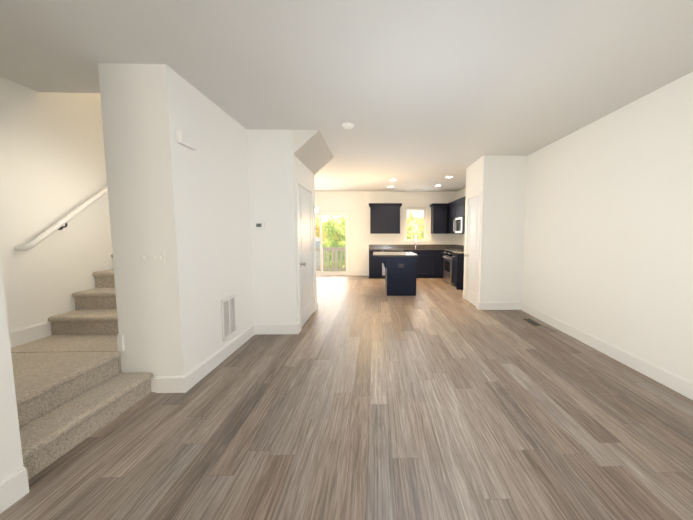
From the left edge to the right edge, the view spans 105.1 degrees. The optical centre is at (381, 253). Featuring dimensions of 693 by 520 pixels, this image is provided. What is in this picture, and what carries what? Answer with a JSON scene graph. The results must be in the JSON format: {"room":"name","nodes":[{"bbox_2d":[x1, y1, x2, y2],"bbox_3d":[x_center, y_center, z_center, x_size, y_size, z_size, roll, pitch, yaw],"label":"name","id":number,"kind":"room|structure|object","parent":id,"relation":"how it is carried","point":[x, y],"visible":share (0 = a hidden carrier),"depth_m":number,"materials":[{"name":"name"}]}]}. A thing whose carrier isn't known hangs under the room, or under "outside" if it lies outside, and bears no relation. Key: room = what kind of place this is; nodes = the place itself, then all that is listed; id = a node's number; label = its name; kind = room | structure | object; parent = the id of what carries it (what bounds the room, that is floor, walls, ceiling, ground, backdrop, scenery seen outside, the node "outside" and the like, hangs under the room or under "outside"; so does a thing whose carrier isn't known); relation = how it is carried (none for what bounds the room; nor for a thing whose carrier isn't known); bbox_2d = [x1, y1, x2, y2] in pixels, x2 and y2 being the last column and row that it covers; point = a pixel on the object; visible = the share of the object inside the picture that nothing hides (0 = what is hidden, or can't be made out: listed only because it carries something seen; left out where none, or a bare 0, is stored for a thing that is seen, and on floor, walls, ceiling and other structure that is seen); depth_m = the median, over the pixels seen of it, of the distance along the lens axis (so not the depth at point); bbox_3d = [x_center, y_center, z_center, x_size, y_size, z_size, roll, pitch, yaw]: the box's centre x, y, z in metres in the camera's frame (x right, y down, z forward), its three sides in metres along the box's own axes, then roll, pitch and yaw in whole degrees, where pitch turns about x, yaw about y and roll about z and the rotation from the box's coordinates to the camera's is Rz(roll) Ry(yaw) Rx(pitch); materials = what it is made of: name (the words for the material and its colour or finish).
{"room":"empty living room","nodes":[
{"label":"empty living room","id":0,"kind":"room"},
{"bbox_2d":[0,256,22,482],"bbox_3d":[-2.529,-0.074,1.217,1.320,2.680,0.110,0,4,-1],"label":"wall","id":1,"kind":"structure","parent":0,"point":[11,460],"depth_m":1.32,"materials":[{"name":"white paint"}]},
{"bbox_2d":[0,479,7,513],"bbox_3d":[-2.504,1.197,1.250,1.306,0.140,0.016,0,4,-1],"label":"baseboard","id":2,"kind":"structure","parent":1,"relation":"attached to","point":[4,484],"depth_m":1.30,"materials":[{"name":"white wood"}]},
{"bbox_2d":[0,76,113,334],"bbox_3d":[-3.281,-1.579,2.419,0.120,5.500,11.930,0,4,-1],"label":"wall","id":3,"kind":"structure","parent":0,"point":[52,163],"depth_m":2.56,"materials":[{"name":"white paint"}]},
{"bbox_2d":[9,321,50,347],"bbox_3d":[-3.197,0.772,1.936,0.016,0.140,1.230,0,4,-1],"label":"baseboard","id":4,"kind":"structure","parent":3,"relation":"attached to","point":[21,336],"depth_m":2.40,"materials":[{"name":"white wood"}]},
{"bbox_2d":[14,186,107,250],"bbox_3d":[-3.202,-1.421,3.727,0.095,2.590,3.038,0,4,-1],"label":"stair handrail","id":5,"kind":"object","parent":3,"relation":"attached to","point":[45,234],"visible":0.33,"depth_m":2.59,"materials":[{"name":"white painted wood"},{"name":"dark metal bracket"}]},
{"bbox_2d":[98,63,253,391],"bbox_3d":[-1.968,-0.194,2.812,0.520,2.680,1.300,0,4,-1],"label":"wall","id":6,"kind":"structure","parent":0,"point":[186,210],"depth_m":2.23,"materials":[{"name":"white paint"}]},
{"bbox_2d":[140,251,164,264],"bbox_3d":[-1.889,0.040,2.171,0.195,0.120,0.016,0,4,-1],"label":"switch plate","id":7,"kind":"object","parent":6,"relation":"attached to","point":[152,257],"visible":1,"depth_m":2.17,"materials":[{"name":"white plastic"}]},
{"bbox_2d":[175,130,196,149],"bbox_3d":[-1.672,-0.965,2.264,0.046,0.100,0.210,0,4,-1],"label":"door chime","id":8,"kind":"object","parent":6,"relation":"attached to","point":[186,140],"visible":1,"depth_m":2.23,"materials":[{"name":"white plastic"}]},
{"bbox_2d":[180,324,255,392],"bbox_3d":[-1.700,1.072,2.906,0.016,0.140,1.316,0,4,-1],"label":"baseboard","id":9,"kind":"structure","parent":6,"relation":"attached to","point":[187,381],"depth_m":2.64,"materials":[{"name":"white wood"}]},
{"bbox_2d":[221,294,236,340],"bbox_3d":[-1.705,0.713,2.957,0.010,0.450,0.280,0,4,-1],"label":"air vent","id":10,"kind":"object","parent":6,"relation":"in","point":[229,316],"visible":1,"depth_m":2.95,"materials":[{"name":"white plastic"}]},
{"bbox_2d":[246,129,316,323],"bbox_3d":[-1.709,-0.289,4.075,1.100,2.681,1.220,0,4,-1],"label":"wall","id":11,"kind":"structure","parent":0,"point":[277,167],"depth_m":3.47,"materials":[{"name":"white paint"}]},
{"bbox_2d":[254,222,264,228],"bbox_3d":[-1.601,-0.362,3.448,0.135,0.100,0.024,0,4,-1],"label":"thermostat","id":12,"kind":"object","parent":11,"relation":"attached to","point":[259,225],"visible":1,"depth_m":3.44,"materials":[{"name":"white plastic"}]},
{"bbox_2d":[256,322,299,334],"bbox_3d":[-1.406,1.022,3.577,0.556,0.140,0.046,0,4,-1],"label":"baseboard","id":13,"kind":"structure","parent":11,"relation":"attached to","point":[260,328],"depth_m":3.55,"materials":[{"name":"white wood"}]},
{"bbox_2d":[296,178,315,330],"bbox_3d":[-1.209,0.007,4.060,0.138,2.092,0.944,0,4,-1],"label":"door frame","id":14,"kind":"structure","parent":11,"relation":"attached to","point":[303,185],"depth_m":3.67,"materials":[{"name":"white wood"}]},
{"bbox_2d":[298,185,313,325],"bbox_3d":[-1.135,0.034,4.065,0.115,2.013,0.817,0,4,-1],"label":"closet door","id":15,"kind":"structure","parent":11,"relation":"in","point":[306,251],"depth_m":4.05,"materials":[{"name":"white wood"}]},
{"bbox_2d":[292,130,333,174],"bbox_3d":[-0.990,-1.477,4.003,0.340,0.300,1.220,0,4,-1],"label":"soffit","id":16,"kind":"structure","parent":0,"point":[312,153],"depth_m":3.69,"materials":[{"name":"white paint"}]},
{"bbox_2d":[316,247,345,271],"bbox_3d":[-1.794,0.439,9.595,3.800,1.218,1.981,0,4,-1],"label":"railing","id":17,"kind":"object","parent":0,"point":[333,250],"depth_m":10.41,"materials":[{"name":"brown wood"}]},
{"bbox_2d":[0,275,692,519],"bbox_3d":[-0.342,1.218,2.703,6.000,0.120,11.930,0,4,-1],"label":"floor","id":18,"kind":"structure","parent":0,"point":[361,398],"depth_m":1.80,"materials":[{"name":"brown wood"}]},
{"bbox_2d":[11,254,152,479],"bbox_3d":[-2.605,-0.392,3.468,1.272,2.976,4.422,0,4,-1],"label":"carpeted stairs","id":19,"kind":"structure","parent":18,"relation":"on","point":[74,385],"depth_m":1.97,"materials":[{"name":"carpet"}]},
{"bbox_2d":[368,248,383,278],"bbox_3d":[-0.189,0.312,8.181,0.396,0.863,0.631,0,4,-1],"label":"base cabinet","id":20,"kind":"object","parent":18,"relation":"on","point":[375,265],"depth_m":7.87,"materials":[{"name":"black wood"}]},
{"bbox_2d":[382,250,402,277],"bbox_3d":[0.314,0.315,8.169,0.605,0.859,0.661,0,4,-1],"label":"dishwasher","id":21,"kind":"object","parent":18,"relation":"on","point":[383,271],"visible":0.21,"depth_m":7.86,"materials":[{"name":"silver metal"}]},
{"bbox_2d":[373,252,417,295],"bbox_3d":[0.288,0.447,6.181,0.975,0.895,0.980,0,4,-1],"label":"kitchen island","id":22,"kind":"object","parent":18,"relation":"on","point":[400,273],"visible":1,"depth_m":5.73,"materials":[{"name":"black wood"}]},
{"bbox_2d":[404,248,419,277],"bbox_3d":[0.873,0.310,8.207,0.508,0.863,0.631,0,4,-1],"label":"base cabinet","id":23,"kind":"object","parent":18,"relation":"on","point":[415,250],"depth_m":7.89,"materials":[{"name":"black wood"}]},
{"bbox_2d":[420,248,423,275],"bbox_3d":[1.101,0.310,8.213,0.168,0.863,0.631,0,4,-1],"label":"base cabinet","id":24,"kind":"object","parent":18,"relation":"on","point":[421,249],"depth_m":7.90,"materials":[{"name":"black wood"}]},
{"bbox_2d":[420,248,439,277],"bbox_3d":[1.791,0.308,8.230,1.211,0.863,0.631,0,4,-1],"label":"base cabinet","id":25,"kind":"object","parent":18,"relation":"on","point":[429,260],"depth_m":7.91,"materials":[{"name":"black wood"}]},
{"bbox_2d":[384,248,403,251],"bbox_3d":[0.996,-0.136,8.172,2.800,0.032,0.641,0,4,-1],"label":"countertop","id":26,"kind":"structure","parent":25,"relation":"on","point":[384,248],"depth_m":7.86,"materials":[{"name":"stone"}]},
{"bbox_2d":[444,248,463,251],"bbox_3d":[2.088,-0.101,7.711,0.640,0.032,0.336,0,4,-1],"label":"countertop","id":27,"kind":"structure","parent":25,"relation":"on","point":[444,248],"depth_m":7.98,"materials":[{"name":"brown stone"}]},
{"bbox_2d":[440,248,451,279],"bbox_3d":[2.068,0.344,7.763,0.680,0.863,0.373,0,4,-1],"label":"base cabinet","id":28,"kind":"object","parent":18,"relation":"on","point":[441,249],"depth_m":7.84,"materials":[{"name":"black wood"}]},
{"bbox_2d":[442,249,463,285],"bbox_3d":[2.072,0.311,7.186,0.696,1.015,0.765,0,4,-1],"label":"range","id":29,"kind":"object","parent":18,"relation":"on","point":[447,271],"visible":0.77,"depth_m":7.14,"materials":[{"name":"silver metal"}]},
{"bbox_2d":[452,252,463,289],"bbox_3d":[2.122,0.432,6.586,0.630,0.863,0.444,0,4,-1],"label":"base cabinet","id":30,"kind":"object","parent":18,"relation":"on","point":[457,261],"depth_m":6.38,"materials":[{"name":"black wood"}]},
{"bbox_2d":[456,252,463,255],"bbox_3d":[2.117,-0.013,6.546,0.640,0.032,0.456,0,4,-1],"label":"countertop","id":31,"kind":"structure","parent":30,"relation":"on","point":[457,253],"depth_m":6.33,"materials":[{"name":"beige stone"}]},
{"bbox_2d":[524,319,539,325],"bbox_3d":[2.300,1.054,4.045,0.110,0.005,0.300,0,4,-1],"label":"floor vent","id":32,"kind":"object","parent":18,"relation":"in","point":[532,322],"visible":1,"depth_m":4.01,"materials":[{"name":"brown metal"}]},
{"bbox_2d":[0,0,692,191],"bbox_3d":[-0.342,-1.564,2.493,6.000,0.100,11.930,0,4,-1],"label":"ceiling","id":33,"kind":"structure","parent":0,"point":[427,95],"depth_m":2.05,"materials":[{"name":"white paint"}]},
{"bbox_2d":[342,123,353,128],"bbox_3d":[-0.410,-1.549,3.230,0.144,0.040,0.144,0,4,-1],"label":"smoke detector","id":34,"kind":"object","parent":33,"relation":"attached to","point":[348,125],"visible":1,"depth_m":3.19,"materials":[{"name":"white plastic"}]},
{"bbox_2d":[315,191,456,270],"bbox_3d":[-0.488,-0.622,8.484,6.000,2.680,0.120,0,4,-1],"label":"wall","id":35,"kind":"structure","parent":0,"point":[356,203],"depth_m":8.39,"materials":[{"name":"white paint"}]},
{"bbox_2d":[315,210,350,275],"bbox_3d":[-1.937,-0.329,8.452,1.900,2.100,0.116,0,4,-1],"label":"sliding patio door","id":36,"kind":"structure","parent":35,"relation":"in","point":[336,213],"depth_m":8.44,"materials":[{"name":"white plastic"}]},
{"bbox_2d":[352,271,367,274],"bbox_3d":[-0.689,0.650,8.507,0.575,0.140,0.016,0,4,-1],"label":"baseboard","id":37,"kind":"structure","parent":35,"relation":"attached to","point":[353,272],"depth_m":8.50,"materials":[{"name":"white wood"}]},
{"bbox_2d":[369,203,401,233],"bbox_3d":[0.106,-1.070,8.206,1.005,0.915,0.389,0,4,-1],"label":"upper cabinet","id":38,"kind":"object","parent":35,"relation":"attached to","point":[384,218],"visible":1,"depth_m":8.06,"materials":[{"name":"black wood"}]},
{"bbox_2d":[369,244,455,247],"bbox_3d":[0.989,-0.228,8.476,2.800,0.105,0.020,0,4,-1],"label":"backsplash","id":39,"kind":"structure","parent":35,"relation":"attached to","point":[413,245],"depth_m":8.47,"materials":[{"name":"beige tile"}]},
{"bbox_2d":[403,208,427,243],"bbox_3d":[1.082,-0.878,8.471,0.800,1.162,0.125,0,4,-1],"label":"kitchen window","id":40,"kind":"structure","parent":35,"relation":"in","point":[419,241],"depth_m":8.48,"materials":[{"name":"white plastic"}]},
{"bbox_2d":[430,204,445,233],"bbox_3d":[1.818,-1.075,8.269,0.482,0.916,0.345,0,4,-1],"label":"upper cabinet","id":41,"kind":"object","parent":35,"relation":"attached to","point":[443,215],"depth_m":8.11,"materials":[{"name":"black wood"}]},
{"bbox_2d":[463,156,526,301],"bbox_3d":[2.103,-0.362,5.042,0.750,2.681,0.870,0,4,-1],"label":"wall","id":42,"kind":"structure","parent":0,"point":[499,182],"depth_m":4.61,"materials":[{"name":"white paint"}]},
{"bbox_2d":[464,196,478,305],"bbox_3d":[1.706,-0.038,5.020,0.115,2.013,0.577,0,4,-1],"label":"pantry door","id":43,"kind":"structure","parent":42,"relation":"in","point":[472,246],"depth_m":5.02,"materials":[{"name":"white wood"}]},
{"bbox_2d":[464,191,480,308],"bbox_3d":[1.780,-0.066,5.021,0.138,2.092,0.704,0,4,-1],"label":"door frame","id":44,"kind":"structure","parent":42,"relation":"attached to","point":[479,225],"depth_m":4.74,"materials":[{"name":"white wood"}]},
{"bbox_2d":[478,302,519,309],"bbox_3d":[2.091,0.937,4.695,0.736,0.140,0.016,0,4,-1],"label":"baseboard","id":45,"kind":"structure","parent":42,"relation":"attached to","point":[481,305],"depth_m":4.69,"materials":[{"name":"white wood"}]},
{"bbox_2d":[456,72,692,381],"bbox_3d":[2.597,-0.183,2.670,0.120,2.680,11.930,0,4,-1],"label":"wall","id":46,"kind":"structure","parent":0,"point":[608,242],"depth_m":2.77,"materials":[{"name":"white paint"}]},
{"bbox_2d":[446,201,461,233],"bbox_3d":[2.208,-1.039,7.803,0.392,0.916,0.659,0,4,-1],"label":"upper cabinet","id":47,"kind":"object","parent":46,"relation":"attached to","point":[449,207],"depth_m":7.92,"materials":[{"name":"black wood"}]},
{"bbox_2d":[454,200,457,217],"bbox_3d":[2.246,-1.215,7.240,0.344,0.481,0.439,0,4,-1],"label":"upper cabinet","id":48,"kind":"object","parent":46,"relation":"attached to","point":[456,201],"depth_m":7.33,"materials":[{"name":"black wood"}]},
{"bbox_2d":[453,217,463,232],"bbox_3d":[2.203,-0.747,7.109,0.440,0.417,0.761,0,4,-1],"label":"microwave","id":49,"kind":"object","parent":48,"relation":"attached to","point":[458,225],"visible":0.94,"depth_m":6.97,"materials":[{"name":"silver metal"}]},
{"bbox_2d":[458,200,461,217],"bbox_3d":[2.254,-1.190,6.913,0.344,0.481,0.437,0,4,-1],"label":"upper cabinet","id":50,"kind":"object","parent":46,"relation":"attached to","point":[459,201],"depth_m":6.99,"materials":[{"name":"black wood"}]},
{"bbox_2d":[462,196,465,233],"bbox_3d":[2.265,-0.941,6.497,0.344,0.916,0.431,0,4,-1],"label":"upper cabinet","id":51,"kind":"object","parent":46,"relation":"attached to","point":[463,198],"depth_m":6.69,"materials":[{"name":"black wood"}]},
{"bbox_2d":[520,302,692,399],"bbox_3d":[2.577,1.229,0.825,0.016,0.140,7.800,0,4,-1],"label":"baseboard","id":52,"kind":"structure","parent":46,"relation":"attached to","point":[679,384],"depth_m":2.76,"materials":[{"name":"white wood"}]},
{"label":"outside","id":53,"kind":"structure","parent":0,"visible":0},
{"bbox_2d":[315,210,423,270],"bbox_3d":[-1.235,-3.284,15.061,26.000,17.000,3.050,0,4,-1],"label":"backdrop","id":54,"kind":"structure","parent":53,"point":[331,234],"depth_m":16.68,"materials":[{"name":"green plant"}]}
]}

